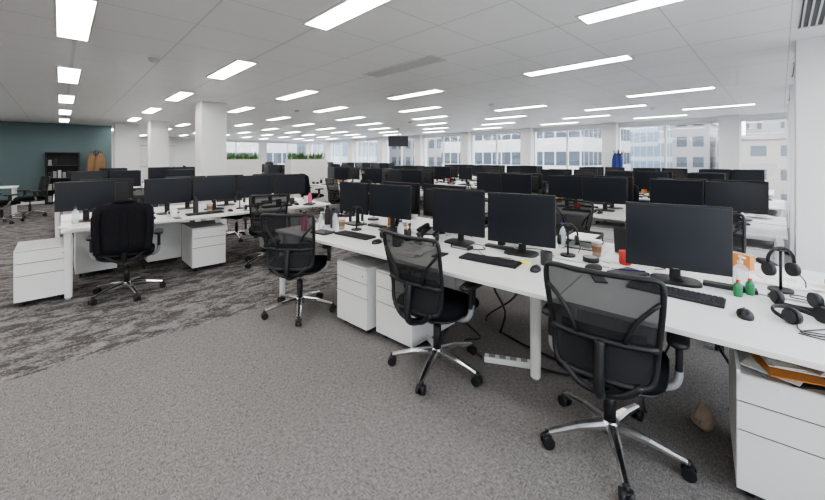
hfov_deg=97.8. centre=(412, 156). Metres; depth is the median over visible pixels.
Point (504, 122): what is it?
ceiling light
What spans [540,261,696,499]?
office chair
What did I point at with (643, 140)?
building
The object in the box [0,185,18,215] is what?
table
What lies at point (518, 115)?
ceiling light
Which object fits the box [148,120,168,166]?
column
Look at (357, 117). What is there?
ceiling light
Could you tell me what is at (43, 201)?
baseboard
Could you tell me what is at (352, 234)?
keyboard
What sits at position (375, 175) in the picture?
computer monitor
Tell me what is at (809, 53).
column
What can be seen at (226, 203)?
computer monitor
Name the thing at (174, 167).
computer monitor
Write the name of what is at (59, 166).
bookcase
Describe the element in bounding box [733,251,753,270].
snack box
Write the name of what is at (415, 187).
computer monitor
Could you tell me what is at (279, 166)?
computer monitor
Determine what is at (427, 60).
ceiling vent
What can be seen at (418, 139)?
column
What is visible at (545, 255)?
coffee mug
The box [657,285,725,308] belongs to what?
keyboard
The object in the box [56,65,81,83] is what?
ceiling light
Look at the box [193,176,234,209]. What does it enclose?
computer monitor
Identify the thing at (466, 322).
cable
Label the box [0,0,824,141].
ceiling
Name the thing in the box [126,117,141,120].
ceiling light
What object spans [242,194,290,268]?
office chair
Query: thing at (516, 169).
computer monitor
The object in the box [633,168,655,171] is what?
computer monitor
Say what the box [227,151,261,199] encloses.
tall cabinet
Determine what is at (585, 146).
window
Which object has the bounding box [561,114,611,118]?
ceiling light
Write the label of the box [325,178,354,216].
office chair
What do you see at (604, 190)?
computer monitor
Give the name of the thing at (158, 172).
computer monitor
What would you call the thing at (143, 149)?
whiteboard
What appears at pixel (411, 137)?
window
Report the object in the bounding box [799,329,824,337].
cable
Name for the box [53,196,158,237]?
desk
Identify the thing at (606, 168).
computer monitor
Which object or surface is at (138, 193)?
office chair
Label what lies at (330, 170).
computer monitor
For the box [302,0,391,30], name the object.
ceiling light
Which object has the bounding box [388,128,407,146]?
tv
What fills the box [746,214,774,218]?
paper stack
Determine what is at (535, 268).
computer mouse
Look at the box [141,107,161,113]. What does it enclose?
ceiling light
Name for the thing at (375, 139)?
window
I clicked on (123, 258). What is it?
office chair
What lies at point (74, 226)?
paper stack
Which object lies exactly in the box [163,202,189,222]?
drawer pedestal
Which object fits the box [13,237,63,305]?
drawer pedestal
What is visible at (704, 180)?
computer monitor
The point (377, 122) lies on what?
ceiling light
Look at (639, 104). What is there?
ceiling light
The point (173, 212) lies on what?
coffee mug
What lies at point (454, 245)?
station
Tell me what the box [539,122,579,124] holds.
ceiling light
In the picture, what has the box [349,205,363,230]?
stand
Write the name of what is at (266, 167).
computer monitor
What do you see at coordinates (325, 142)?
column
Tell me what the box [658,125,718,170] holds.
building
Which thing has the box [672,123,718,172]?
building
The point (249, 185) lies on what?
computer monitor
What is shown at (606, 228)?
drawer pedestal
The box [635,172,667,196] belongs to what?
computer monitor
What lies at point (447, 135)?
window
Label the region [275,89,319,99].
ceiling light
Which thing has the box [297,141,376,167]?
building
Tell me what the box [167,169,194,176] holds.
computer monitor
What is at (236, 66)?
ceiling light
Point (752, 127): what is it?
window
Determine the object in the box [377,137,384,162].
column
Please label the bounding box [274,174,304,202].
computer monitor
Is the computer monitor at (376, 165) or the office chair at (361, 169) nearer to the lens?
the office chair at (361, 169)
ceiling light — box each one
[53,0,98,41]
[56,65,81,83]
[58,94,75,103]
[58,109,71,114]
[59,118,69,121]
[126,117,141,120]
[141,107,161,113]
[164,91,194,100]
[205,59,257,79]
[227,106,255,112]
[233,123,251,125]
[266,116,291,120]
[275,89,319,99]
[292,123,314,125]
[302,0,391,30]
[312,106,348,112]
[335,116,364,120]
[357,122,381,125]
[386,89,444,99]
[397,106,442,111]
[413,115,448,119]
[419,122,445,125]
[480,122,516,124]
[485,115,525,119]
[493,104,548,110]
[522,53,634,76]
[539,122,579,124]
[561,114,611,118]
[575,0,683,24]
[584,104,647,110]
[625,86,716,97]
[633,114,687,118]
[681,103,756,109]
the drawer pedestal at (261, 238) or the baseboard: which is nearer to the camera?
the drawer pedestal at (261, 238)
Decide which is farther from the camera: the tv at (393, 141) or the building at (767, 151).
the building at (767, 151)
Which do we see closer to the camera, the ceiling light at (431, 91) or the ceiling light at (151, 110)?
the ceiling light at (431, 91)
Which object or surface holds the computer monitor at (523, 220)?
on the desk at (769, 335)
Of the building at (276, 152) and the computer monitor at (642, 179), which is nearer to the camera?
the computer monitor at (642, 179)
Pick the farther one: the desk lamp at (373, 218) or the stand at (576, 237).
the desk lamp at (373, 218)
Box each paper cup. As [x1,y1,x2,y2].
[206,203,212,210]
[338,217,345,229]
[591,239,602,256]
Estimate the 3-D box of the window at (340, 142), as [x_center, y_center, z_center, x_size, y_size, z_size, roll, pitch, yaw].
[-4.620,0.075,23.175,0.080,2.150,2.500,0,0,-44]
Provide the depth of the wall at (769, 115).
13.34 m
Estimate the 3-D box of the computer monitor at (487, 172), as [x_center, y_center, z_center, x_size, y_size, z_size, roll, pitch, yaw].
[1.671,0.530,6.851,0.570,0.480,0.200,0,0,35]
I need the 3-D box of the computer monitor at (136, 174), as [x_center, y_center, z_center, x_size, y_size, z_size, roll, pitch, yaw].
[-6.088,0.530,7.626,0.200,0.480,0.540,0,0,35]
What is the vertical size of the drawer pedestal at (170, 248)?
0.569 m
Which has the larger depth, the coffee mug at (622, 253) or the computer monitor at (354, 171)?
the computer monitor at (354, 171)
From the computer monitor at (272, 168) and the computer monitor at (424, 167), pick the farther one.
the computer monitor at (272, 168)
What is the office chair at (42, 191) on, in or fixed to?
on the floor
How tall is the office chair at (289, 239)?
1.000 m
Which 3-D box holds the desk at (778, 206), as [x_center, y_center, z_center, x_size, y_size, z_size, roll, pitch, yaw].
[4.608,1.123,7.374,1.600,0.753,4.196,0,0,-44]
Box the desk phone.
[416,223,438,235]
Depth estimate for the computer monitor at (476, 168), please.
13.11 m
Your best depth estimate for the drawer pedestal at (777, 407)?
1.51 m
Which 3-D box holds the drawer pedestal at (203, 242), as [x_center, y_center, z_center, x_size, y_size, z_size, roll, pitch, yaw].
[-2.898,1.215,4.994,0.400,0.569,0.566,0,0,-44]
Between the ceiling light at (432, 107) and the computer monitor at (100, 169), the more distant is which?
the computer monitor at (100, 169)
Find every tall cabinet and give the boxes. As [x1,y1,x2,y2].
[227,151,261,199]
[285,151,327,201]
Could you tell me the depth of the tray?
3.11 m
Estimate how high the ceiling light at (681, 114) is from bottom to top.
0.014 m
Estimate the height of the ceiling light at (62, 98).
0.014 m
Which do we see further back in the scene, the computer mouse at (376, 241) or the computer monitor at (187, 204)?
the computer monitor at (187, 204)
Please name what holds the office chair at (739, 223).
on the floor
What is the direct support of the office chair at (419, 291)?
on the floor
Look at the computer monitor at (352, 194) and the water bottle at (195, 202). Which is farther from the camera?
the water bottle at (195, 202)
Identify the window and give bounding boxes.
[227,141,258,155]
[267,142,306,158]
[310,142,322,153]
[330,141,347,165]
[355,139,376,162]
[386,137,413,165]
[424,135,459,165]
[442,127,629,180]
[472,131,519,164]
[619,120,718,167]
[740,117,786,202]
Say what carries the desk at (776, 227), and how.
on the floor
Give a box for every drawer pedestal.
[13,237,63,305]
[63,210,82,214]
[74,231,116,276]
[144,221,180,264]
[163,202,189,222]
[182,220,225,270]
[260,237,264,249]
[337,254,387,332]
[376,266,454,347]
[590,221,625,243]
[611,220,625,223]
[729,347,824,499]
[746,213,775,240]
[746,238,773,263]
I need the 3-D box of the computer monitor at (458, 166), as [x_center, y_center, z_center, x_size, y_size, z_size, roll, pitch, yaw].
[1.843,0.530,13.716,0.570,0.480,0.200,0,0,41]
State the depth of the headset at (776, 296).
1.85 m
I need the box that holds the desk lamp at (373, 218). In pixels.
[368,216,378,220]
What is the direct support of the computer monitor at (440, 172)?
on the desk at (457, 182)
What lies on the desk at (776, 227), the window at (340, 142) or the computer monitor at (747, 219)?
the computer monitor at (747, 219)
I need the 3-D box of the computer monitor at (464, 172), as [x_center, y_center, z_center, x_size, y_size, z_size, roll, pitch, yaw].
[1.529,0.530,10.279,0.200,0.480,0.540,0,0,-35]
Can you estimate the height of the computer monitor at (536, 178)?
0.480 m
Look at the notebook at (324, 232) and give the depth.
3.60 m
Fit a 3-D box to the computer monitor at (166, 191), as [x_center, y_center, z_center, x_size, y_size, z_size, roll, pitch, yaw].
[-3.341,0.530,4.915,0.200,0.480,0.540,0,0,42]
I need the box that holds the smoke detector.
[148,57,159,62]
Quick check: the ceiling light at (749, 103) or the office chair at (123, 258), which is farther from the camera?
the ceiling light at (749, 103)
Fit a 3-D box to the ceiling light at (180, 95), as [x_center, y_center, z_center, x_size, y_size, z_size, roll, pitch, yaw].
[-4.234,-1.093,6.518,0.230,0.014,1.240,0,0,-44]
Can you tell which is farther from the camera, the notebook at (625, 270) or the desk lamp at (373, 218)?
the desk lamp at (373, 218)
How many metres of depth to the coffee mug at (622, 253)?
2.56 m
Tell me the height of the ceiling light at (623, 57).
0.014 m
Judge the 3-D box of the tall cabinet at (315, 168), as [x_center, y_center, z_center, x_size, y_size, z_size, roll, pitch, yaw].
[-3.466,0.644,11.837,1.311,1.712,0.488,0,0,-44]
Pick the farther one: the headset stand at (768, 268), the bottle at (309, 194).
the bottle at (309, 194)
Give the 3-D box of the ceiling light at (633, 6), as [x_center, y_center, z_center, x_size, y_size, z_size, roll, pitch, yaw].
[1.781,-1.093,2.441,0.230,0.014,1.240,0,0,-44]
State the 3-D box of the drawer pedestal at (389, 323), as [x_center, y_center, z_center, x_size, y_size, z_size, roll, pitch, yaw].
[0.032,1.215,3.052,0.400,0.569,0.566,0,0,42]
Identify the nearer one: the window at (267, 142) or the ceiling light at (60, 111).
the ceiling light at (60, 111)
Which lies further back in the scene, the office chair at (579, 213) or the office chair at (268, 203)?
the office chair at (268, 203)
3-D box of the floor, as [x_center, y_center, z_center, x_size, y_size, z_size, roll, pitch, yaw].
[-5.609,1.600,10.599,18.800,0.200,25.000,0,0,-44]
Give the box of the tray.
[562,229,603,250]
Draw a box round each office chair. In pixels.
[0,193,24,223]
[9,176,50,218]
[86,205,165,305]
[133,188,157,206]
[217,196,256,242]
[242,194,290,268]
[260,213,335,325]
[299,177,323,213]
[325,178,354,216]
[360,168,364,177]
[383,230,482,395]
[467,189,487,224]
[532,181,546,194]
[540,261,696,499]
[556,198,593,236]
[715,212,778,350]
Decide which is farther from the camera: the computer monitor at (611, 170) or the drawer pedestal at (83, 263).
the computer monitor at (611, 170)
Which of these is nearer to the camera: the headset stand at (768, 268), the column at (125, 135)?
the headset stand at (768, 268)
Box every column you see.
[113,123,137,169]
[138,131,138,169]
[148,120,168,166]
[195,101,226,229]
[323,140,328,161]
[348,139,353,161]
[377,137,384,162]
[414,135,422,165]
[460,132,470,180]
[520,128,532,165]
[602,122,617,173]
[719,115,739,169]
[787,105,788,227]
[789,84,793,253]
[794,36,824,272]
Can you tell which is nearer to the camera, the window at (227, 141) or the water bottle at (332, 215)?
the water bottle at (332, 215)
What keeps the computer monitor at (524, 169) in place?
on the desk at (473, 177)
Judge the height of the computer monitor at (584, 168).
0.480 m
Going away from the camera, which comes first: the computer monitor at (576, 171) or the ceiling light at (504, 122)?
the computer monitor at (576, 171)
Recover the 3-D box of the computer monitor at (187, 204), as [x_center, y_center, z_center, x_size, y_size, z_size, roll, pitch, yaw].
[-3.382,0.530,5.392,0.200,0.480,0.540,0,0,42]
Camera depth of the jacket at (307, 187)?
9.35 m
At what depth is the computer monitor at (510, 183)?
6.14 m
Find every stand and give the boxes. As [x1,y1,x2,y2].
[87,150,105,170]
[234,191,245,208]
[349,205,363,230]
[557,223,580,257]
[612,149,623,166]
[761,246,806,294]
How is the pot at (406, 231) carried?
on the desk at (769, 335)
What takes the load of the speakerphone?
on the desk at (769, 335)
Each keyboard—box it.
[185,210,223,215]
[334,230,375,239]
[459,252,521,268]
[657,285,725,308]
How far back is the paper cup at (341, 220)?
3.82 m
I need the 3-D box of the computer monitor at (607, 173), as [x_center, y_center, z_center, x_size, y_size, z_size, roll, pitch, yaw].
[4.267,0.530,7.431,0.200,0.480,0.540,0,0,-35]
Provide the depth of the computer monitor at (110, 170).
7.76 m
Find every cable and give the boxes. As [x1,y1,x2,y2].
[464,322,481,357]
[485,293,569,375]
[642,344,669,412]
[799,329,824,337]
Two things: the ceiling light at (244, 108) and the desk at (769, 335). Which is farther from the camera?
the ceiling light at (244, 108)
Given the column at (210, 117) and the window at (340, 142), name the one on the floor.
the column at (210, 117)
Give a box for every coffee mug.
[167,209,176,216]
[411,214,417,218]
[540,250,551,265]
[619,250,630,265]
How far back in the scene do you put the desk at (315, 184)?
9.73 m
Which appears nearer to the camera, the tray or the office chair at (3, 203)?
the tray
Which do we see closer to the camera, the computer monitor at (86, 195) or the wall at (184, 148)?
the computer monitor at (86, 195)
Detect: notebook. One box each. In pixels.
[315,229,335,235]
[607,267,649,275]
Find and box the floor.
[0,193,791,499]
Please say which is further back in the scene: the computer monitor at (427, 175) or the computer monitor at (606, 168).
the computer monitor at (606, 168)
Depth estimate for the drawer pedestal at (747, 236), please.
5.59 m
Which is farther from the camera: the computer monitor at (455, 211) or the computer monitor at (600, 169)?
the computer monitor at (600, 169)
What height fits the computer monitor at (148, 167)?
0.480 m
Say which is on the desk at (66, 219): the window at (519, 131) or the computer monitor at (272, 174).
the computer monitor at (272, 174)
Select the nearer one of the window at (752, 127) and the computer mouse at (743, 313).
the computer mouse at (743, 313)
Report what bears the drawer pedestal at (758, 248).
on the floor
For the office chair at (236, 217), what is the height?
1.000 m
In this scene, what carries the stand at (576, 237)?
on the desk at (769, 335)
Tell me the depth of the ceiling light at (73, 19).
2.83 m
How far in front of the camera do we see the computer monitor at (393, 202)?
3.75 m
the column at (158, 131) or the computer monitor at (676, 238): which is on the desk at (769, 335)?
the computer monitor at (676, 238)
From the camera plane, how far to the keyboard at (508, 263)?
2.62 m
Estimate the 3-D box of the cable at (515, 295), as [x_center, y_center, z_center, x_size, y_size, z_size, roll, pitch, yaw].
[0.868,1.220,2.884,0.218,0.604,0.960,0,0,-22]
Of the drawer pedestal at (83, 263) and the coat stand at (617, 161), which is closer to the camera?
the drawer pedestal at (83, 263)
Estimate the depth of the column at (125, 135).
11.73 m
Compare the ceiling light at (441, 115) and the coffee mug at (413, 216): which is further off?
the ceiling light at (441, 115)
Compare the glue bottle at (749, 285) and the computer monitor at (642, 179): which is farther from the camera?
the computer monitor at (642, 179)
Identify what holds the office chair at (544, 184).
on the floor
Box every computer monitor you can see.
[54,180,114,222]
[71,171,106,181]
[80,178,132,199]
[99,168,126,170]
[107,170,133,178]
[109,170,140,186]
[144,178,190,214]
[148,167,155,178]
[150,167,172,178]
[165,176,205,209]
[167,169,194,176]
[174,167,194,168]
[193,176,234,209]
[206,174,242,205]
[237,175,271,205]
[253,173,283,192]
[264,165,268,173]
[269,165,277,173]
[273,164,281,172]
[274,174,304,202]
[327,167,334,177]
[335,167,348,180]
[340,181,368,225]
[350,167,359,181]
[362,163,369,167]
[365,168,381,183]
[369,184,410,231]
[374,163,379,167]
[380,163,388,168]
[381,168,391,181]
[383,181,419,226]
[389,169,401,181]
[394,165,402,169]
[402,170,421,185]
[403,166,416,168]
[418,169,433,190]
[423,166,433,169]
[423,184,466,233]
[433,188,484,244]
[435,166,450,182]
[446,166,457,181]
[454,165,466,173]
[459,167,471,183]
[473,165,483,174]
[477,172,500,199]
[483,167,498,172]
[487,172,515,173]
[488,192,555,257]
[499,165,504,171]
[501,174,531,193]
[506,165,520,172]
[516,173,541,192]
[521,166,536,172]
[537,166,542,173]
[542,169,563,180]
[548,175,581,199]
[557,169,571,174]
[558,174,595,199]
[574,169,596,175]
[579,167,597,174]
[583,177,626,211]
[596,175,632,208]
[598,167,603,175]
[605,167,624,170]
[605,171,632,176]
[611,170,639,183]
[626,201,732,287]
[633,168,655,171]
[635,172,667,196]
[642,171,671,194]
[650,179,703,205]
[658,178,707,204]
[662,168,687,178]
[688,173,724,180]
[691,172,727,179]
[699,169,729,179]
[705,181,767,225]
[711,179,768,220]
[731,170,763,180]
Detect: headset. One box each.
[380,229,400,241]
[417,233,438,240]
[767,289,824,311]
[770,304,824,339]
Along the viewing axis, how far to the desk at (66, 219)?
4.66 m
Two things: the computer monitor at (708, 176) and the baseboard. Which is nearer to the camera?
the computer monitor at (708, 176)
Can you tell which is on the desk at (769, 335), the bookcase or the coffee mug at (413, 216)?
the coffee mug at (413, 216)
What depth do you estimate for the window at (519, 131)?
14.86 m
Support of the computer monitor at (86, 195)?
on the desk at (66, 219)
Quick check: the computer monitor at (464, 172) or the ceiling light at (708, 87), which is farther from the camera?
the computer monitor at (464, 172)
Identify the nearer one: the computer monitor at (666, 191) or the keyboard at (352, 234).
the keyboard at (352, 234)
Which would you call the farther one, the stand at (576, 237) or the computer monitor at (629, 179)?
the computer monitor at (629, 179)
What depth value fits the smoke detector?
4.00 m
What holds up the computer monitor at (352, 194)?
on the desk at (769, 335)
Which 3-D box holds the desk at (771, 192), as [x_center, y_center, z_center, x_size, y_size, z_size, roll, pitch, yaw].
[6.398,1.123,9.334,1.600,0.753,4.196,0,0,-44]
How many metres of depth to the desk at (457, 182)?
10.46 m
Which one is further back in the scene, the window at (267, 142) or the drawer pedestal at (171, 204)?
the window at (267, 142)
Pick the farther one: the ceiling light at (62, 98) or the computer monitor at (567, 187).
the ceiling light at (62, 98)
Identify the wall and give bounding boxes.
[0,121,111,199]
[112,136,306,183]
[307,112,786,217]
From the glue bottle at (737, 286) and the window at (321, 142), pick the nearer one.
the glue bottle at (737, 286)
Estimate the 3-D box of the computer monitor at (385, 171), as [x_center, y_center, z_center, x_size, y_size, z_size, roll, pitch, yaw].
[-0.687,0.530,9.287,0.200,0.480,0.540,0,0,-34]
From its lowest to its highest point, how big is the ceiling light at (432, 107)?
0.014 m
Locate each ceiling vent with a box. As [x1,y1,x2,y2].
[363,55,445,77]
[798,0,824,28]
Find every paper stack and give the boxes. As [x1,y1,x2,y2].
[55,223,89,229]
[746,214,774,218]
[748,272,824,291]
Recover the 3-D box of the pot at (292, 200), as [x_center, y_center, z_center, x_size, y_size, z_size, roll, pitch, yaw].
[-1.971,0.690,5.905,0.074,0.161,0.073,0,0,28]
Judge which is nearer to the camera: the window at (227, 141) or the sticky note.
the sticky note
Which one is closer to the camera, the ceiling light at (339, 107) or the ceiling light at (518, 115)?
the ceiling light at (339, 107)
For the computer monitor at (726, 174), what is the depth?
6.62 m
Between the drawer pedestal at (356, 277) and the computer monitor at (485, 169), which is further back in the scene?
the computer monitor at (485, 169)
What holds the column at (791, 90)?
on the floor
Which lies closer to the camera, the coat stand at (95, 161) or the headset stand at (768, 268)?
the headset stand at (768, 268)
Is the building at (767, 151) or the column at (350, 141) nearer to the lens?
the column at (350, 141)
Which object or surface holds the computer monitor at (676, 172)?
on the desk at (771, 192)
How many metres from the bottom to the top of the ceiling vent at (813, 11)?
0.020 m
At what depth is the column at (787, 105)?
7.57 m
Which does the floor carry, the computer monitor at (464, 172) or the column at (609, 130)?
the column at (609, 130)
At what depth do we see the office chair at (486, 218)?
5.63 m
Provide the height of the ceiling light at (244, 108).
0.014 m
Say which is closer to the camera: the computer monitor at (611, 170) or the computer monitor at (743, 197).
the computer monitor at (743, 197)
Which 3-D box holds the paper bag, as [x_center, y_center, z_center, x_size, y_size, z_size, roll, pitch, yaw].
[1.621,1.436,2.002,0.123,0.128,0.104,0,0,-18]
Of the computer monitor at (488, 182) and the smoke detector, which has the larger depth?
the computer monitor at (488, 182)
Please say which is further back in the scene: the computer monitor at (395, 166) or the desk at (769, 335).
the computer monitor at (395, 166)
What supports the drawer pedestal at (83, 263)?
on the floor
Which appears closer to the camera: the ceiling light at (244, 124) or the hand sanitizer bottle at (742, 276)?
the hand sanitizer bottle at (742, 276)
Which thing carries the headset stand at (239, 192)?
on the desk at (66, 219)
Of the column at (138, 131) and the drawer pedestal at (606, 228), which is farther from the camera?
the column at (138, 131)
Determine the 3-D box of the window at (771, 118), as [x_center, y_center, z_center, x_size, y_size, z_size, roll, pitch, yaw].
[9.275,0.075,8.966,0.080,2.150,1.650,0,0,-44]
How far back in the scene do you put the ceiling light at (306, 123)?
12.05 m
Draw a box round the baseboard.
[11,200,44,205]
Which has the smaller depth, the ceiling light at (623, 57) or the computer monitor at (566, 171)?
the ceiling light at (623, 57)
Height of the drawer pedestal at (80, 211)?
0.569 m
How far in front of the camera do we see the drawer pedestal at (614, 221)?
5.39 m
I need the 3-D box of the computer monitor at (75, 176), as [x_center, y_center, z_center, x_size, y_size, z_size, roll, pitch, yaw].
[-6.480,0.530,7.226,0.540,0.480,0.200,0,0,-36]
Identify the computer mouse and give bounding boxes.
[372,239,381,244]
[530,264,540,272]
[585,263,601,269]
[736,307,754,320]
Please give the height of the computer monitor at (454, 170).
0.480 m
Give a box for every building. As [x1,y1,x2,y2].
[227,142,296,164]
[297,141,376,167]
[389,137,441,165]
[630,126,657,170]
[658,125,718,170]
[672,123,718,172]
[742,120,786,200]
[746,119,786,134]
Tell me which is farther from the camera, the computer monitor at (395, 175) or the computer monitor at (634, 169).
the computer monitor at (634, 169)
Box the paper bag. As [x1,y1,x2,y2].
[690,402,715,431]
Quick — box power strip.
[484,353,529,368]
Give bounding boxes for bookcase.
[45,152,79,204]
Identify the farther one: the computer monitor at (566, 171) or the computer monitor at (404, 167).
the computer monitor at (404, 167)
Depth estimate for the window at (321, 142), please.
25.34 m
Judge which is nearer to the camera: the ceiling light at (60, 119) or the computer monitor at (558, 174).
the computer monitor at (558, 174)
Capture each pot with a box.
[290,194,294,203]
[403,222,410,235]
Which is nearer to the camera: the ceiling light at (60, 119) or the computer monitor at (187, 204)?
the computer monitor at (187, 204)
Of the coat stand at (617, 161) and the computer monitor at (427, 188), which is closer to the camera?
the computer monitor at (427, 188)
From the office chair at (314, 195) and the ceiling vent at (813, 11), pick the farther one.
the office chair at (314, 195)
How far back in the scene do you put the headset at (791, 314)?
1.67 m
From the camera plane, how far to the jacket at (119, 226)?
3.65 m
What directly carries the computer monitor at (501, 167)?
on the desk at (473, 177)
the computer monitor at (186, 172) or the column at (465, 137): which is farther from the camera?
the column at (465, 137)
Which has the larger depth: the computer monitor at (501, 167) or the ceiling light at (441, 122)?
the computer monitor at (501, 167)
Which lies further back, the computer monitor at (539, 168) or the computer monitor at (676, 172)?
the computer monitor at (539, 168)
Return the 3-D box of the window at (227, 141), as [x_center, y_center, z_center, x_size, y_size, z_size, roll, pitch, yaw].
[-11.184,0.075,22.771,2.850,2.150,0.080,0,0,-44]
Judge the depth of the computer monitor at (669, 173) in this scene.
7.20 m
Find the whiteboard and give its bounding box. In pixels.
[139,145,174,166]
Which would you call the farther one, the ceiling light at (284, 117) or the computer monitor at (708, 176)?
the ceiling light at (284, 117)
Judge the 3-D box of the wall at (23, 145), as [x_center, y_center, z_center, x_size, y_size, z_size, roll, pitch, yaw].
[-13.428,0.200,10.227,7.500,3.000,0.200,0,0,-44]
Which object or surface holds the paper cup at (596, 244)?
on the desk at (769, 335)
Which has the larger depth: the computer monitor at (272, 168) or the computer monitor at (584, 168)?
the computer monitor at (272, 168)
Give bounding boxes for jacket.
[90,199,153,255]
[300,173,309,194]
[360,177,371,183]
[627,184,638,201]
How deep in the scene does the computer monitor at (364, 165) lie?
17.91 m
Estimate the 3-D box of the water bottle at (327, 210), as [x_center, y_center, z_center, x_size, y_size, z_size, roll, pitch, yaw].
[-0.972,0.661,4.112,0.066,0.219,0.065,0,0,-44]
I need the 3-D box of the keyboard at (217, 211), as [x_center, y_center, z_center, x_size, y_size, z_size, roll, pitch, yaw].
[-2.809,0.758,4.875,0.440,0.021,0.140,0,0,-44]
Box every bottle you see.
[193,197,198,212]
[308,191,311,202]
[324,205,329,224]
[330,207,335,227]
[733,279,742,296]
[737,255,747,281]
[745,278,754,295]
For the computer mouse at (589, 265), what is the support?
on the desk at (769, 335)
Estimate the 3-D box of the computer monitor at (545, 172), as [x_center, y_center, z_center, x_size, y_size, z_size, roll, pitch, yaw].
[3.304,0.530,8.450,0.200,0.480,0.540,0,0,-38]
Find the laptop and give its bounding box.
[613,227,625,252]
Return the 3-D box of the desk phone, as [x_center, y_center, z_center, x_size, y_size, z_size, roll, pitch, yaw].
[0.164,0.722,3.572,0.200,0.102,0.197,0,0,36]
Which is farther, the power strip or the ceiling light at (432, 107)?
the ceiling light at (432, 107)
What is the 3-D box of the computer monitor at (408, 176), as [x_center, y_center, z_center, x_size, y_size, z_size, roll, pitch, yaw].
[0.002,0.530,8.003,0.540,0.480,0.200,0,0,36]
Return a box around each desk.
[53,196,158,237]
[61,197,330,299]
[280,215,824,409]
[310,181,422,212]
[434,179,476,188]
[445,175,476,180]
[485,195,787,266]
[592,193,784,224]
[769,190,773,198]
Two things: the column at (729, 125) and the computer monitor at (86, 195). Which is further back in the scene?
the column at (729, 125)
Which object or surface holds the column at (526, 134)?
on the floor
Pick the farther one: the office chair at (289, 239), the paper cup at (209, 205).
the paper cup at (209, 205)
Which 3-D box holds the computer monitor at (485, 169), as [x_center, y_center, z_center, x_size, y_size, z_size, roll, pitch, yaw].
[2.184,0.530,10.134,0.200,0.480,0.570,0,0,-39]
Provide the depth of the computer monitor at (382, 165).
16.91 m
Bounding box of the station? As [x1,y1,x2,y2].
[451,243,485,250]
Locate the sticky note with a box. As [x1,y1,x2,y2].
[519,260,530,264]
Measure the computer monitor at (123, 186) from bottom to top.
0.480 m
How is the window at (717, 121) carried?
in the wall at (769, 115)
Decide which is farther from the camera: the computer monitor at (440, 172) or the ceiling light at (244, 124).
the ceiling light at (244, 124)
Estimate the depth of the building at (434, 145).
74.17 m
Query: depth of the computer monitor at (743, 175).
7.97 m
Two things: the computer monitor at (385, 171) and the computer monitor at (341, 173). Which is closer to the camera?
the computer monitor at (385, 171)
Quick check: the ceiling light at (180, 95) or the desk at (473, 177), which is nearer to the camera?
the ceiling light at (180, 95)
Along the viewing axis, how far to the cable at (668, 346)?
2.20 m
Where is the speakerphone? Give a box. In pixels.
[583,255,598,262]

